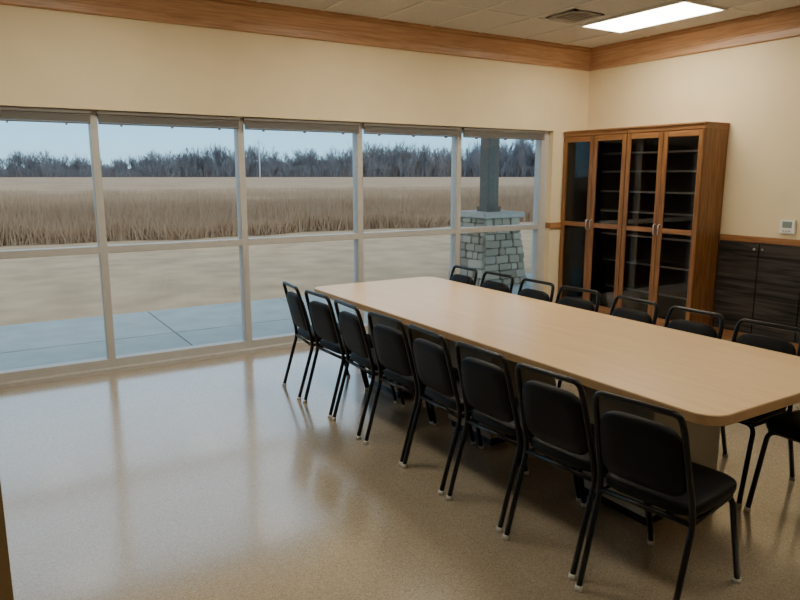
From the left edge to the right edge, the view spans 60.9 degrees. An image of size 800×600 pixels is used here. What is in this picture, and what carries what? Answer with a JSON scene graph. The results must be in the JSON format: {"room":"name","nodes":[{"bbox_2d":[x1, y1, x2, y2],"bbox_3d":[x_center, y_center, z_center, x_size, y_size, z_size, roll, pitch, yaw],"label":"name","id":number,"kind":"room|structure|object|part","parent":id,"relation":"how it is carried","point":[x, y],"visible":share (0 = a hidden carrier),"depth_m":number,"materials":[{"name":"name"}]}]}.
{"room":"meeting room","nodes":[
{"label":"meeting room","id":0,"kind":"room"},
{"bbox_2d":[0,0,591,387],"bbox_3d":[-1.840,-1.006,6.008,9.735,3.150,0.360,-6,12,-31],"label":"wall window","id":1,"kind":"structure","parent":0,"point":[49,58],"depth_m":6.30,"materials":[{"name":"paint"}]},
{"bbox_2d":[0,110,88,114],"bbox_3d":[-3.051,-1.463,5.256,1.175,0.060,0.110,-6,12,-31],"label":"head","id":2,"kind":"object","parent":1,"relation":"attached to","point":[0,110],"visible":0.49,"depth_m":5.34},
{"bbox_2d":[0,106,90,124],"bbox_3d":[-3.005,-1.417,5.190,1.195,0.123,0.043,-6,12,-31],"label":"blind","id":3,"kind":"object","parent":1,"relation":"attached to","point":[7,113],"visible":1,"depth_m":5.31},
{"bbox_2d":[0,246,99,258],"bbox_3d":[-3.051,-0.371,5.457,1.175,0.060,0.110,-6,12,-31],"label":"transom","id":4,"kind":"object","parent":1,"relation":"attached to","point":[80,250],"visible":1,"depth_m":5.52,"materials":[{"name":"metal"}]},
{"bbox_3d":[-2.527,-0.474,5.771,0.060,2.190,0.110,-6,12,-31],"label":"mullion","id":5,"kind":"part","parent":1,"relation":"part of","materials":[{"name":"white metal"}]},
{"bbox_2d":[97,115,232,120],"bbox_3d":[-2.003,-1.581,5.900,1.175,0.060,0.110,-6,12,-31],"label":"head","id":6,"kind":"object","parent":1,"relation":"attached to","point":[109,115],"visible":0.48,"depth_m":5.82},
{"bbox_2d":[96,110,239,129],"bbox_3d":[-1.958,-1.535,5.834,1.195,0.123,0.043,-6,12,-31],"label":"blind","id":7,"kind":"object","parent":1,"relation":"attached to","point":[146,118],"visible":1,"depth_m":5.79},
{"bbox_2d":[107,239,241,252],"bbox_3d":[-2.003,-0.489,6.100,1.175,0.060,0.110,-6,12,-31],"label":"transom","id":8,"kind":"object","parent":1,"relation":"attached to","point":[119,248],"visible":0.84,"depth_m":6.04,"materials":[{"name":"metal"}]},
{"bbox_3d":[-1.480,-0.593,6.414,0.060,2.190,0.110,-6,12,-31],"label":"mullion","id":9,"kind":"part","parent":1,"relation":"part of","materials":[{"name":"white metal"}]},
{"bbox_2d":[243,121,349,125],"bbox_3d":[-0.956,-1.699,6.544,1.175,0.060,0.110,-6,12,-31],"label":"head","id":10,"kind":"object","parent":1,"relation":"attached to","point":[243,121],"visible":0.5,"depth_m":6.46},
{"bbox_2d":[243,117,359,134],"bbox_3d":[-0.910,-1.653,6.478,1.195,0.123,0.043,-6,12,-31],"label":"blind","id":11,"kind":"object","parent":1,"relation":"attached to","point":[263,124],"visible":1,"depth_m":6.44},
{"bbox_2d":[248,233,357,244],"bbox_3d":[-0.956,-0.607,6.744,1.175,0.060,0.110,-6,12,-31],"label":"transom","id":12,"kind":"object","parent":1,"relation":"attached to","point":[340,236],"visible":0.84,"depth_m":6.68,"materials":[{"name":"metal"}]},
{"bbox_3d":[-0.432,-0.711,7.058,0.060,2.190,0.110,-6,12,-31],"label":"mullion","id":13,"kind":"part","parent":1,"relation":"part of","materials":[{"name":"white metal"}]},
{"bbox_2d":[362,126,442,129],"bbox_3d":[0.098,-1.818,7.191,1.190,0.060,0.110,-6,12,-31],"label":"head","id":14,"kind":"object","parent":1,"relation":"attached to","point":[362,126],"visible":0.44,"depth_m":7.03},
{"bbox_2d":[363,228,455,238],"bbox_3d":[0.098,-0.726,7.392,1.190,0.060,0.110,-6,12,-31],"label":"transom","id":15,"kind":"object","parent":1,"relation":"attached to","point":[440,231],"visible":0.84,"depth_m":7.33,"materials":[{"name":"metal"}]},
{"bbox_2d":[362,122,460,137],"bbox_3d":[0.143,-1.772,7.125,1.210,0.123,0.043,-6,12,-31],"label":"blind","id":16,"kind":"object","parent":1,"relation":"attached to","point":[380,129],"visible":1,"depth_m":7.09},
{"bbox_3d":[0.628,-0.830,7.709,0.060,2.190,0.110,-6,12,-31],"label":"mullion","id":17,"kind":"part","parent":1,"relation":"part of","materials":[{"name":"white metal"}]},
{"bbox_2d":[460,224,538,233],"bbox_3d":[1.160,-0.846,8.045,1.195,0.060,0.110,-6,12,-31],"label":"transom","id":18,"kind":"object","parent":1,"relation":"attached to","point":[479,229],"visible":0.84,"depth_m":7.98,"materials":[{"name":"metal"}]},
{"bbox_2d":[462,127,545,140],"bbox_3d":[1.206,-1.892,7.778,1.215,0.123,0.043,-6,12,-31],"label":"blind","id":19,"kind":"object","parent":1,"relation":"attached to","point":[476,133],"visible":1,"depth_m":7.74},
{"bbox_3d":[1.715,-0.953,8.378,0.115,2.190,0.110,-6,12,-31],"label":"mullion","id":20,"kind":"part","parent":1,"relation":"part of","materials":[{"name":"white metal"}]},
{"bbox_2d":[0,338,799,599],"bbox_3d":[0.362,1.238,2.837,10.035,0.120,8.670,-6,12,-31],"label":"floor","id":21,"kind":"structure","parent":0,"point":[206,479],"depth_m":3.48,"materials":[{"name":"plastic"}]},
{"bbox_2d":[0,357,108,381],"bbox_3d":[-3.051,0.612,5.637,1.175,0.100,0.110,-6,12,-31],"label":"sill","id":22,"kind":"structure","parent":21,"relation":"on","point":[87,364],"depth_m":5.68,"materials":[{"name":"metal"}]},
{"bbox_2d":[116,339,246,365],"bbox_3d":[-2.003,0.494,6.281,1.175,0.100,0.110,-6,12,-31],"label":"sill","id":23,"kind":"structure","parent":21,"relation":"on","point":[149,356],"depth_m":6.22,"materials":[{"name":"metal"}]},
{"bbox_2d":[252,332,306,346],"bbox_3d":[-0.956,0.376,6.925,1.175,0.100,0.110,-6,12,-31],"label":"sill","id":24,"kind":"structure","parent":21,"relation":"on","point":[284,338],"depth_m":6.69,"materials":[{"name":"metal"}]},
{"bbox_2d":[282,281,367,399],"bbox_3d":[-0.598,0.279,5.357,0.590,0.863,0.422,-5,12,-26],"label":"chair","id":25,"kind":"object","parent":21,"relation":"on","point":[298,312],"visible":0.73,"depth_m":5.18,"materials":[{"name":"black"}]},
{"bbox_2d":[303,290,397,417],"bbox_3d":[-0.369,0.346,4.995,0.590,0.863,0.422,-7,12,-33],"label":"chair","id":26,"kind":"object","parent":21,"relation":"on","point":[322,315],"visible":0.82,"depth_m":4.82,"materials":[{"name":"black"}]},
{"bbox_2d":[331,299,432,438],"bbox_3d":[-0.121,0.417,4.605,0.590,0.863,0.422,-6,12,-28],"label":"chair","id":27,"kind":"object","parent":21,"relation":"on","point":[353,332],"visible":0.77,"depth_m":4.43,"materials":[{"name":"black"}]},
{"bbox_2d":[363,312,475,465],"bbox_3d":[0.124,0.488,4.219,0.590,0.863,0.422,-7,13,-34],"label":"chair","id":28,"kind":"object","parent":21,"relation":"on","point":[391,346],"visible":0.8,"depth_m":4.04,"materials":[{"name":"black fabric"}]},
{"bbox_2d":[401,324,521,494],"bbox_3d":[0.362,0.557,3.846,0.590,0.863,0.422,-6,12,-29],"label":"chair","id":29,"kind":"object","parent":21,"relation":"on","point":[432,362],"visible":0.81,"depth_m":3.67,"materials":[{"name":"black fabric"}]},
{"bbox_2d":[449,265,477,285],"bbox_3d":[0.359,0.151,6.057,0.590,0.863,0.422,-6,12,-29],"label":"chair","id":30,"kind":"object","parent":21,"relation":"on","point":[456,277],"visible":0.27,"depth_m":6.07,"materials":[{"name":"black"}]},
{"bbox_2d":[480,271,513,293],"bbox_3d":[0.612,0.224,5.658,0.590,0.863,0.422,-7,12,-33],"label":"chair","id":31,"kind":"object","parent":21,"relation":"on","point":[493,285],"visible":0.25,"depth_m":5.69,"materials":[{"name":"black fabric"}]},
{"bbox_2d":[446,341,580,532],"bbox_3d":[0.596,0.624,3.477,0.590,0.863,0.422,-7,12,-33],"label":"chair","id":32,"kind":"object","parent":21,"relation":"on","point":[488,388],"visible":0.86,"depth_m":3.30,"materials":[{"name":"black fabric"}]},
{"bbox_2d":[517,278,554,301],"bbox_3d":[0.857,0.294,5.274,0.590,0.863,0.422,-6,12,-30],"label":"chair","id":33,"kind":"object","parent":21,"relation":"on","point":[531,293],"visible":0.26,"depth_m":5.29,"materials":[{"name":"black"}]},
{"bbox_2d":[314,277,799,525],"bbox_3d":[0.750,0.482,4.575,1.230,0.740,3.730,-6,12,-31],"label":"conference table","id":34,"kind":"object","parent":21,"relation":"on","point":[713,383],"visible":0.68,"depth_m":3.69,"materials":[{"name":"beige laminate"}]},
{"bbox_2d":[555,285,599,385],"bbox_3d":[1.099,0.365,4.891,0.590,0.863,0.422,-7,13,-35],"label":"chair","id":35,"kind":"object","parent":21,"relation":"on","point":[567,301],"visible":0.23,"depth_m":4.93,"materials":[{"name":"black metal"}]},
{"bbox_2d":[503,363,654,579],"bbox_3d":[0.835,0.693,3.101,0.590,0.863,0.422,-7,13,-35],"label":"chair","id":36,"kind":"object","parent":21,"relation":"on","point":[560,425],"visible":0.89,"depth_m":2.92,"materials":[{"name":"black fabric"}]},
{"bbox_2d":[557,295,657,387],"bbox_3d":[1.350,0.437,4.497,0.590,0.863,0.422,-6,12,-28],"label":"chair","id":37,"kind":"object","parent":21,"relation":"on","point":[621,312],"visible":0.3,"depth_m":4.52,"materials":[{"name":"black"}]},
{"bbox_2d":[558,121,729,326],"bbox_3d":[2.629,-0.823,7.682,0.426,2.185,1.890,-6,12,-31],"label":"bookcase","id":38,"kind":"object","parent":21,"relation":"on","point":[641,211],"visible":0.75,"depth_m":7.56,"materials":[{"name":"brown wood"}]},
{"bbox_3d":[2.096,-0.924,8.176,0.056,2.025,0.463,-6,12,-31],"label":"door","id":39,"kind":"part","parent":38,"relation":"part of","materials":[{"name":"brown wood"}]},
{"bbox_3d":[2.343,-0.852,7.787,0.056,2.025,0.463,-6,12,-31],"label":"door","id":40,"kind":"part","parent":38,"relation":"part of","materials":[{"name":"brown wood"}]},
{"bbox_3d":[2.594,-0.780,7.393,0.056,2.025,0.463,-6,12,-31],"label":"door","id":41,"kind":"part","parent":38,"relation":"part of","materials":[{"name":"brown wood"}]},
{"bbox_3d":[2.638,-1.888,7.492,0.405,0.020,1.890,-6,12,-31],"label":"moulding","id":42,"kind":"part","parent":38,"relation":"part of","materials":[{"name":"brown wood"}]},
{"bbox_3d":[2.841,-0.708,7.003,0.056,2.025,0.463,-6,12,-31],"label":"door","id":43,"kind":"part","parent":38,"relation":"part of","materials":[{"name":"brown wood"}]},
{"bbox_2d":[574,391,740,599],"bbox_3d":[1.069,0.761,2.733,0.590,0.863,0.422,-9,13,-39],"label":"chair","id":44,"kind":"object","parent":21,"relation":"on","point":[648,461],"visible":1,"depth_m":2.57,"materials":[{"name":"black"}]},
{"bbox_2d":[664,306,723,452],"bbox_3d":[1.598,0.509,4.106,0.590,0.863,0.422,-7,12,-32],"label":"chair","id":45,"kind":"object","parent":21,"relation":"on","point":[678,324],"visible":0.23,"depth_m":4.14,"materials":[{"name":"black fabric"}]},
{"bbox_2d":[721,319,799,507],"bbox_3d":[1.847,0.581,3.715,0.590,0.863,0.422,-7,13,-34],"label":"chair","id":46,"kind":"object","parent":21,"relation":"on","point":[769,343],"visible":0.34,"depth_m":3.71,"materials":[{"name":"black metal"}]},
{"bbox_2d":[743,409,799,512],"bbox_3d":[2.092,0.651,3.330,0.590,0.863,0.422,-6,12,-29],"label":"chair","id":47,"kind":"object","parent":21,"relation":"on","point":[787,425],"visible":1,"depth_m":3.37,"materials":[{"name":"black metal"}]},
{"bbox_2d":[251,0,799,47],"bbox_3d":[0.362,-1.978,2.247,10.035,0.120,8.670,-6,12,-31],"label":"ceiling","id":48,"kind":"structure","parent":0,"point":[427,13],"depth_m":6.29,"materials":[{"name":"tile"}]},
{"bbox_2d":[257,0,765,44],"bbox_3d":[0.381,-1.911,2.229,9.455,0.006,8.020,-6,12,-31],"label":"grid","id":49,"kind":"object","parent":48,"relation":"attached to","point":[423,1],"depth_m":6.26,"materials":[{"name":"white metal"}]},
{"bbox_2d":[546,9,603,22],"bbox_3d":[1.643,-2.667,6.393,0.380,0.010,0.380,-6,12,-31],"label":"ceiling vent","id":50,"kind":"object","parent":48,"relation":"in","point":[573,16],"visible":1,"depth_m":6.38,"materials":[{"name":"grey metal"}]},
{"bbox_2d":[579,0,727,32],"bbox_3d":[2.369,-2.679,6.456,0.610,0.019,1.210,-6,12,-31],"label":"ceiling light","id":51,"kind":"object","parent":48,"relation":"in","point":[682,9],"depth_m":6.40,"materials":[{"name":"white plastic"}]},
{"bbox_2d":[587,36,799,322],"bbox_3d":[4.514,-0.854,5.181,0.150,3.150,8.520,-6,12,-31],"label":"wall","id":52,"kind":"structure","parent":0,"point":[753,88],"depth_m":6.76,"materials":[{"name":"paint"}]},
{"bbox_2d":[590,5,799,70],"bbox_3d":[4.449,-2.257,4.750,0.140,0.235,8.300,-6,12,-31],"label":"trim","id":53,"kind":"structure","parent":52,"relation":"attached to","point":[782,23],"depth_m":6.91,"materials":[{"name":"brown wood"}]},
{"bbox_2d":[712,326,798,353],"bbox_3d":[4.998,0.815,4.536,0.020,0.100,6.380,-6,12,-31],"label":"baseboard","id":54,"kind":"structure","parent":52,"relation":"attached to","point":[727,334],"depth_m":7.03,"materials":[{"name":"brown wood"}]},
{"bbox_2d":[712,240,799,343],"bbox_3d":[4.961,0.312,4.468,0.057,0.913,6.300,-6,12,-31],"label":"base cabinet","id":55,"kind":"object","parent":52,"relation":"attached to","point":[755,281],"visible":0.98,"depth_m":6.70,"materials":[{"name":"brown wood"}]},
{"bbox_3d":[3.400,-0.136,6.907,0.040,0.903,0.421,-6,12,-31],"label":"door","id":56,"kind":"part","parent":55,"relation":"part of","materials":[{"name":"laminate"}]},
{"bbox_3d":[3.628,-0.070,6.549,0.040,0.903,0.421,-6,12,-31],"label":"door","id":57,"kind":"part","parent":55,"relation":"part of","materials":[{"name":"laminate"}]},
{"bbox_3d":[3.856,-0.004,6.190,0.040,0.903,0.421,-6,12,-31],"label":"door","id":58,"kind":"part","parent":55,"relation":"part of","materials":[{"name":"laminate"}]},
{"bbox_2d":[720,234,799,246],"bbox_3d":[4.991,-0.164,4.358,0.030,0.060,6.370,-6,12,-31],"label":"trim","id":59,"kind":"structure","parent":52,"relation":"attached to","point":[765,240],"depth_m":6.64,"materials":[{"name":"brown wood"}]},
{"bbox_2d":[779,220,796,233],"bbox_3d":[3.662,-0.691,6.426,0.028,0.130,0.150,-6,12,-31],"label":"thermostat","id":60,"kind":"object","parent":52,"relation":"attached to","point":[786,226],"visible":1,"depth_m":6.41,"materials":[{"name":"white plastic"}]},
{"label":"outside","id":61,"kind":"structure","parent":0,"visible":0},
{"bbox_2d":[0,222,532,325],"bbox_3d":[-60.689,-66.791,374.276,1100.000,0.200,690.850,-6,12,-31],"label":"ground","id":62,"kind":"structure","parent":61,"point":[52,288],"depth_m":12.45,"materials":[{"name":"beige soil"}]},
{"bbox_2d":[255,139,260,178],"bbox_3d":[-25.428,-24.918,123.137,1.600,8.100,0.280,-6,12,-31],"label":"utility pole","id":63,"kind":"object","parent":62,"relation":"on","point":[258,139],"visible":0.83,"depth_m":123.02,"materials":[{"name":"white"}]},
{"bbox_2d":[0,177,533,246],"bbox_3d":[22.038,-38.520,216.084,570.000,1.399,311.085,-6,12,-31],"label":"grass","id":64,"kind":"structure","parent":62,"relation":"on","point":[33,210],"depth_m":22.73,"materials":[{"name":"beige plant"}]},
{"bbox_2d":[0,138,535,176],"bbox_3d":[-42.317,-56.592,249.559,499.200,24.930,183.501,-6,12,-31],"label":"treeline","id":65,"kind":"object","parent":62,"relation":"on","point":[519,161],"visible":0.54,"depth_m":237.21,"materials":[{"name":"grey plant"}]},
{"bbox_3d":[-2.083,0.045,0.280,3.150,3.150,0.120,-6,12,-31],"label":"wall partition","id":66,"kind":"structure","parent":0,"visible":0},
{"bbox_2d":[0,480,13,599],"bbox_3d":[-0.727,-0.108,1.113,0.047,3.150,0.150,-6,12,-31],"label":"trim","id":67,"kind":"structure","parent":66,"relation":"attached to","point":[6,588],"depth_m":1.16,"materials":[{"name":"brown"}]},
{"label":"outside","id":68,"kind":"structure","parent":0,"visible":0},
{"bbox_2d":[0,273,530,370],"bbox_3d":[-1.009,0.245,8.689,25.608,0.120,2.810,-6,12,-31],"label":"concrete patio","id":69,"kind":"structure","parent":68,"point":[67,340],"depth_m":7.74,"materials":[{"name":"grey concrete"}]},
{"bbox_2d":[448,137,526,286],"bbox_3d":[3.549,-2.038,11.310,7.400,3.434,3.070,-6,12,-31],"label":"pier","id":70,"kind":"structure","parent":69,"relation":"on","point":[502,252],"depth_m":10.94,"materials":[{"name":"grey stone"}]},
{"bbox_3d":[1.452,-2.346,10.982,0.280,1.810,0.280,-6,12,-31],"label":"post","id":71,"kind":"part","parent":70,"relation":"part of","materials":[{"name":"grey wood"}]}
]}

